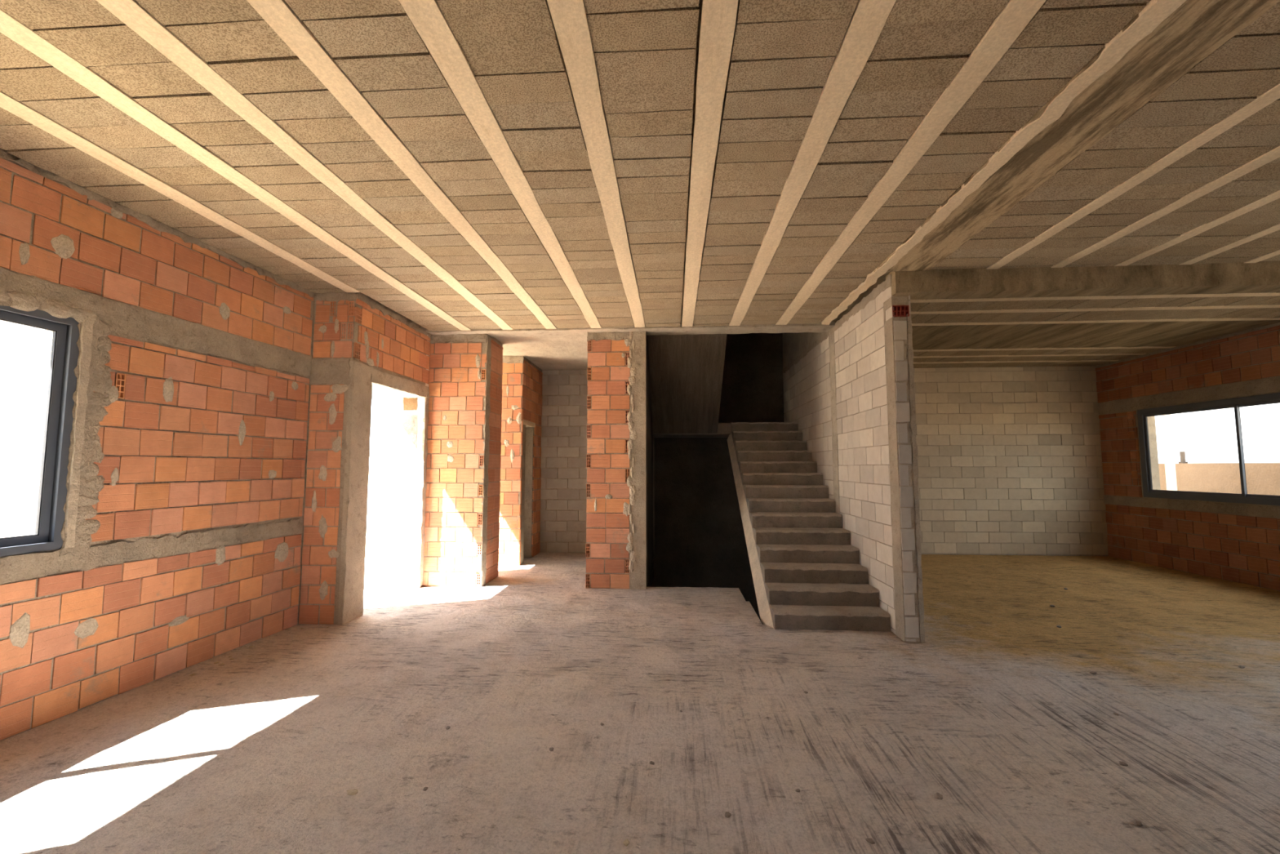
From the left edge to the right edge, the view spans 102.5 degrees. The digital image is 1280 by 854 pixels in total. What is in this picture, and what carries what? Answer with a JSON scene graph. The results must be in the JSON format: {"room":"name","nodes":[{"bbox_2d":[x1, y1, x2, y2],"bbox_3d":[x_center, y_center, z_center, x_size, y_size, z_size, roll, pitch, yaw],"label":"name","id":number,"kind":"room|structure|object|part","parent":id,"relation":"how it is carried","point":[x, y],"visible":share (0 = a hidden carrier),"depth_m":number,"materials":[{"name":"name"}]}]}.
{"room":"unfinished house interior","nodes":[
{"label":"unfinished house interior","id":0,"kind":"room"},
{"bbox_2d":[0,147,315,741],"bbox_3d":[-4.083,-0.023,1.620,0.303,3.536,8.014,-1,-4,6],"label":"wall","id":1,"kind":"structure","parent":0,"point":[181,533],"depth_m":3.86,"materials":[{"name":"brick"}]},
{"bbox_2d":[0,305,79,556],"bbox_3d":[-3.886,-0.028,2.585,0.075,1.515,1.652,-1,-4,6],"label":"window","id":2,"kind":"structure","parent":1,"relation":"in","point":[52,492],"depth_m":3.33,"materials":[{"name":"grey metal"}]},
{"bbox_2d":[298,292,359,624],"bbox_3d":[-3.476,0.285,5.594,0.860,3.536,0.359,0,-4,4],"label":"wall","id":3,"kind":"structure","parent":0,"point":[335,371],"depth_m":5.43,"materials":[{"name":"ceramic"}]},
{"bbox_2d":[309,292,431,625],"bbox_3d":[-3.183,0.337,6.282,0.388,3.551,1.726,0,-4,4],"label":"wall door","id":4,"kind":"structure","parent":3,"relation":"in","point":[393,356],"depth_m":5.99,"materials":[{"name":"orange brick"}]},
{"bbox_2d":[422,333,502,586],"bbox_3d":[-2.706,0.430,7.443,1.193,3.538,0.700,0,-4,4],"label":"wall","id":5,"kind":"structure","parent":0,"point":[462,524],"depth_m":7.12,"materials":[{"name":"brick"}]},
{"bbox_2d":[497,355,542,565],"bbox_3d":[-2.800,0.571,9.275,1.746,3.536,1.324,0,-4,4],"label":"wall","id":6,"kind":"structure","parent":0,"point":[520,481],"depth_m":8.69,"materials":[{"name":"brick"}]},
{"bbox_2d":[539,369,654,552],"bbox_3d":[-1.853,0.625,9.972,4.250,3.536,0.210,0,-4,4],"label":"wall","id":7,"kind":"structure","parent":0,"point":[563,468],"depth_m":9.84,"materials":[{"name":"grey concrete"}]},
{"bbox_2d":[0,551,1279,853],"bbox_3d":[2.033,2.042,3.507,12.800,0.310,12.850,0,-4,4],"label":"floor","id":8,"kind":"structure","parent":0,"point":[1001,713],"depth_m":3.15,"materials":[{"name":"concrete"}]},
{"bbox_2d":[346,788,358,795],"bbox_3d":[-1.437,1.820,2.562,0.064,0.011,0.043,0,-4,4],"label":"flake","id":9,"kind":"object","parent":8,"relation":"on","point":[351,792],"visible":1,"depth_m":2.56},
{"bbox_2d":[585,331,631,589],"bbox_3d":[-0.419,0.410,7.079,0.624,3.516,0.242,0,-4,4],"label":"wall pier","id":10,"kind":"object","parent":8,"relation":"on","point":[608,373],"visible":0.87,"depth_m":6.97,"materials":[{"name":"brick"}]},
{"bbox_2d":[622,839,630,845],"bbox_3d":[-0.058,1.788,2.211,0.030,0.017,0.029,4,-6,-44],"label":"stone","id":11,"kind":"object","parent":8,"relation":"on","point":[626,842],"visible":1,"depth_m":2.20,"materials":[{"name":"stone"}]},
{"bbox_2d":[626,330,646,589],"bbox_3d":[-0.049,0.410,7.067,0.272,3.518,0.279,0,-4,4],"label":"column","id":12,"kind":"structure","parent":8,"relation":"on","point":[636,546],"depth_m":6.95,"materials":[{"name":"concrete"}]},
{"bbox_2d":[724,811,731,817],"bbox_3d":[0.411,1.809,2.395,0.032,0.016,0.030,0,-4,4],"label":"stone","id":13,"kind":"object","parent":8,"relation":"on","point":[727,814],"visible":1,"depth_m":2.39,"materials":[{"name":"stone"}]},
{"bbox_2d":[647,333,890,631],"bbox_3d":[1.376,0.307,7.572,2.478,3.858,4.690,0,-4,4],"label":"staircase","id":14,"kind":"structure","parent":8,"relation":"on","point":[807,573],"depth_m":6.82,"materials":[{"name":"concrete"}]},
{"bbox_2d":[865,837,875,844],"bbox_3d":[0.999,1.795,2.229,0.038,0.018,0.022,-2,-5,27],"label":"stone","id":15,"kind":"object","parent":8,"relation":"on","point":[869,840],"visible":1,"depth_m":2.22,"materials":[{"name":"stone"}]},
{"bbox_2d":[934,791,942,799],"bbox_3d":[1.470,1.817,2.530,0.039,0.021,0.040,-4,-6,40],"label":"stone","id":16,"kind":"object","parent":8,"relation":"on","point":[937,795],"visible":1,"depth_m":2.52,"materials":[{"name":"stone"}]},
{"bbox_2d":[1118,760,1128,766],"bbox_3d":[2.640,1.839,2.805,0.035,0.017,0.033,-2,-5,25],"label":"stone","id":17,"kind":"object","parent":8,"relation":"on","point":[1122,763],"visible":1,"depth_m":2.80,"materials":[{"name":"stone"}]},
{"bbox_2d":[1132,819,1142,826],"bbox_3d":[2.258,1.796,2.331,0.033,0.017,0.037,-2,-5,21],"label":"stone","id":18,"kind":"object","parent":8,"relation":"on","point":[1138,823],"visible":1,"depth_m":2.32,"materials":[{"name":"stone"}]},
{"bbox_2d":[0,0,1279,369],"bbox_3d":[2.024,-1.706,3.673,12.802,0.230,13.100,0,-4,4],"label":"ceiling","id":19,"kind":"structure","parent":0,"point":[783,54],"depth_m":3.09,"materials":[{"name":"concrete"}]},
{"bbox_2d":[0,90,359,292],"bbox_3d":[-3.339,-1.772,1.629,0.157,0.042,7.850,0,-4,4],"label":"joist","id":20,"kind":"object","parent":19,"relation":"attached to","point":[9,104],"visible":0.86,"depth_m":3.36,"materials":[{"name":"concrete"}]},
{"bbox_2d":[0,8,471,330],"bbox_3d":[-2.689,-1.714,2.388,0.156,0.042,9.450,0,-4,4],"label":"joist","id":21,"kind":"object","parent":19,"relation":"attached to","point":[10,27],"visible":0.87,"depth_m":2.94,"materials":[{"name":"concrete"}]},
{"bbox_2d":[96,0,513,329],"bbox_3d":[-2.099,-1.716,2.351,0.154,0.042,9.450,0,-4,4],"label":"joist","id":22,"kind":"object","parent":19,"relation":"attached to","point":[130,12],"visible":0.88,"depth_m":2.79,"materials":[{"name":"concrete"}]},
{"bbox_2d":[246,0,556,328],"bbox_3d":[-1.499,-1.719,2.313,0.156,0.042,9.450,0,-4,4],"label":"joist","id":23,"kind":"object","parent":19,"relation":"attached to","point":[277,14],"visible":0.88,"depth_m":2.79,"materials":[{"name":"concrete"}]},
{"bbox_2d":[398,0,601,328],"bbox_3d":[-0.888,-1.722,2.275,0.157,0.042,9.450,0,-4,4],"label":"joist","id":24,"kind":"object","parent":19,"relation":"attached to","point":[427,17],"visible":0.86,"depth_m":2.80,"materials":[{"name":"concrete"}]},
{"bbox_2d":[546,0,644,327],"bbox_3d":[-0.295,-1.725,2.238,0.159,0.042,9.450,0,-4,4],"label":"joist","id":25,"kind":"object","parent":19,"relation":"attached to","point":[569,17],"visible":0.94,"depth_m":2.82,"materials":[{"name":"concrete"}]},
{"bbox_2d":[426,321,835,337],"bbox_3d":[-0.187,-1.332,7.115,5.556,0.060,0.359,0,-4,4],"label":"beam","id":26,"kind":"structure","parent":19,"relation":"attached to","point":[768,328],"depth_m":7.03,"materials":[{"name":"concrete"}]},
{"bbox_2d":[681,0,737,326],"bbox_3d":[0.339,-1.728,2.198,0.162,0.042,9.450,0,-4,4],"label":"joist","id":27,"kind":"object","parent":19,"relation":"attached to","point":[718,17],"visible":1,"depth_m":2.79,"materials":[{"name":"concrete"}]},
{"bbox_2d":[728,0,896,325],"bbox_3d":[0.968,-1.731,2.159,0.157,0.042,9.450,0,-4,4],"label":"joist","id":28,"kind":"object","parent":19,"relation":"attached to","point":[868,19],"visible":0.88,"depth_m":2.79,"materials":[{"name":"concrete"}]},
{"bbox_2d":[775,0,1046,324],"bbox_3d":[1.575,-1.734,2.121,0.151,0.042,9.450,0,-4,4],"label":"joist","id":29,"kind":"object","parent":19,"relation":"attached to","point":[1004,30],"visible":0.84,"depth_m":2.79,"materials":[{"name":"concrete"}]},
{"bbox_2d":[913,360,1118,364],"bbox_3d":[5.690,-1.179,9.280,5.550,0.042,0.104,0,-4,4],"label":"joist","id":30,"kind":"object","parent":19,"relation":"attached to","point":[1080,360],"visible":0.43,"depth_m":9.22,"materials":[{"name":"concrete"}]},
{"bbox_2d":[913,353,1146,357],"bbox_3d":[5.658,-1.220,8.763,5.550,0.041,0.098,0,-4,4],"label":"joist","id":31,"kind":"object","parent":19,"relation":"attached to","point":[1095,354],"visible":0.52,"depth_m":8.68,"materials":[{"name":"concrete"}]},
{"bbox_2d":[913,346,1176,351],"bbox_3d":[5.627,-1.258,8.266,5.550,0.041,0.102,0,-4,4],"label":"joist","id":32,"kind":"object","parent":19,"relation":"attached to","point":[1143,347],"visible":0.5,"depth_m":8.20,"materials":[{"name":"concrete"}]},
{"bbox_2d":[821,0,1279,324],"bbox_3d":[2.323,-1.737,2.056,0.542,0.062,9.432,0,-4,4],"label":"ceiling beam","id":33,"kind":"structure","parent":19,"relation":"attached to","point":[1166,38],"depth_m":2.72,"materials":[{"name":"concrete"}]},
{"bbox_2d":[885,261,1279,299],"bbox_3d":[5.332,-1.413,4.861,5.753,0.251,0.235,0,-4,4],"label":"beam downstand","id":34,"kind":"structure","parent":19,"relation":"attached to","point":[1260,277],"depth_m":4.85,"materials":[{"name":"concrete"}]},
{"bbox_2d":[910,292,1279,302],"bbox_3d":[5.465,-1.457,5.698,5.550,0.042,0.097,0,-4,4],"label":"joist","id":35,"kind":"object","parent":19,"relation":"attached to","point":[1272,294],"visible":0.59,"depth_m":5.71,"materials":[{"name":"concrete"}]},
{"bbox_2d":[911,304,1279,314],"bbox_3d":[5.494,-1.421,6.157,5.550,0.042,0.102,0,-4,4],"label":"joist","id":36,"kind":"object","parent":19,"relation":"attached to","point":[1039,310],"visible":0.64,"depth_m":6.15,"materials":[{"name":"concrete"}]},
{"bbox_2d":[911,317,1279,325],"bbox_3d":[5.527,-1.380,6.692,5.550,0.042,0.099,0,-4,4],"label":"joist","id":37,"kind":"object","parent":19,"relation":"attached to","point":[1231,318],"visible":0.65,"depth_m":6.67,"materials":[{"name":"concrete"}]},
{"bbox_2d":[986,83,1279,269],"bbox_3d":[3.115,-1.813,1.103,0.118,0.041,7.605,0,-4,4],"label":"joist","id":38,"kind":"object","parent":19,"relation":"attached to","point":[1273,95],"visible":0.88,"depth_m":3.24,"materials":[{"name":"concrete"}]},
{"bbox_2d":[1051,146,1279,267],"bbox_3d":[3.698,-1.816,1.066,0.118,0.042,7.605,0,-4,4],"label":"joist","id":39,"kind":"object","parent":19,"relation":"attached to","point":[1274,153],"visible":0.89,"depth_m":3.64,"materials":[{"name":"concrete"}]},
{"bbox_2d":[1115,190,1279,266],"bbox_3d":[4.264,-1.819,1.031,0.117,0.042,7.605,0,-4,4],"label":"joist","id":40,"kind":"object","parent":19,"relation":"attached to","point":[1276,195],"visible":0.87,"depth_m":4.04,"materials":[{"name":"concrete"}]},
{"bbox_2d":[1179,223,1279,264],"bbox_3d":[4.831,-1.822,0.995,0.117,0.042,7.605,0,-4,4],"label":"joist","id":41,"kind":"object","parent":19,"relation":"attached to","point":[1275,228],"visible":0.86,"depth_m":4.35,"materials":[{"name":"concrete"}]},
{"bbox_2d":[1244,248,1279,262],"bbox_3d":[5.391,-1.824,0.960,0.122,0.042,7.605,0,-4,4],"label":"joist","id":42,"kind":"object","parent":19,"relation":"attached to","point":[1277,252],"visible":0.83,"depth_m":4.61,"materials":[{"name":"concrete"}]},
{"bbox_2d":[646,335,653,586],"bbox_3d":[0.067,0.483,8.551,0.220,8.800,3.300,0,-4,4],"label":"wall","id":43,"kind":"structure","parent":0,"point":[650,540],"depth_m":8.03,"materials":[{"name":"concrete"}]},
{"bbox_2d":[653,333,784,624],"bbox_3d":[1.381,0.410,7.620,3.000,9.200,5.000,0,-4,4],"label":"wall","id":44,"kind":"structure","parent":0,"point":[700,538],"depth_m":9.89,"materials":[{"name":"concrete"}]},
{"bbox_2d":[782,274,924,642],"bbox_3d":[2.702,0.390,7.359,0.190,8.800,4.973,0,-4,4],"label":"wall","id":45,"kind":"structure","parent":0,"point":[849,388],"depth_m":5.50,"materials":[{"name":"concrete"}]},
{"bbox_2d":[913,365,1108,555],"bbox_3d":[5.967,-1.043,11.510,5.839,7.300,3.507,0,-4,4],"label":"wall","id":46,"kind":"structure","parent":0,"point":[1010,462],"depth_m":9.56,"materials":[{"name":"concrete block"},{"name":"mortar"}]},
{"bbox_2d":[1095,322,1279,591],"bbox_3d":[8.240,-1.727,3.333,0.292,7.200,13.000,0,-4,4],"label":"wall","id":47,"kind":"structure","parent":0,"point":[1236,542],"depth_m":7.94,"materials":[{"name":"brick"}]},
{"bbox_2d":[1137,392,1279,505],"bbox_3d":[8.395,0.327,7.184,0.075,1.470,3.000,0,-4,4],"label":"window","id":48,"kind":"structure","parent":47,"relation":"in","point":[1269,398],"depth_m":7.56,"materials":[{"name":"grey metal"}]},
{"bbox_3d":[8.432,0.380,7.874,0.028,1.290,1.435,0,-4,4],"label":"sash","id":49,"kind":"part","parent":48,"relation":"part of","materials":[{"name":"grey metal"}]},
{"bbox_3d":[8.367,0.273,6.494,0.028,1.290,1.435,0,-4,4],"label":"sash","id":50,"kind":"part","parent":48,"relation":"part of","materials":[{"name":"grey metal"}]},
{"label":"outside","id":51,"kind":"structure","parent":0,"visible":0},
{"bbox_2d":[364,519,395,574],"bbox_3d":[0.627,2.671,9.803,120.000,0.330,100.000,0,-4,4],"label":"yard","id":52,"kind":"structure","parent":51,"point":[380,536],"depth_m":11.36,"materials":[{"name":"white"}]},
{"bbox_2d":[0,431,398,537],"bbox_3d":[-8.968,1.059,5.508,0.200,2.220,34.000,0,-4,4],"label":"wall","id":53,"kind":"structure","parent":52,"relation":"on","point":[17,450],"depth_m":7.32,"materials":[{"name":"white paint"}]},
{"bbox_2d":[1160,413,1177,490],"bbox_3d":[11.199,0.921,10.846,0.190,3.320,0.230,0,-4,4],"label":"porch column","id":54,"kind":"structure","parent":52,"relation":"on","point":[1166,424],"depth_m":10.84,"materials":[{"name":"white paint"}]},
{"bbox_2d":[1158,462,1279,495],"bbox_3d":[12.204,1.543,9.162,0.200,1.820,40.000,0,-4,4],"label":"wall","id":55,"kind":"structure","parent":52,"relation":"on","point":[1262,478],"depth_m":10.70,"materials":[{"name":"beige concrete"}]},
{"bbox_2d":[1178,451,1187,462],"bbox_3d":[12.327,0.689,11.667,0.100,0.270,0.110,0,-4,4],"label":"wall lantern","id":56,"kind":"object","parent":55,"relation":"on","point":[1182,454],"visible":0.9,"depth_m":11.64,"materials":[{"name":"metal"}]}
]}

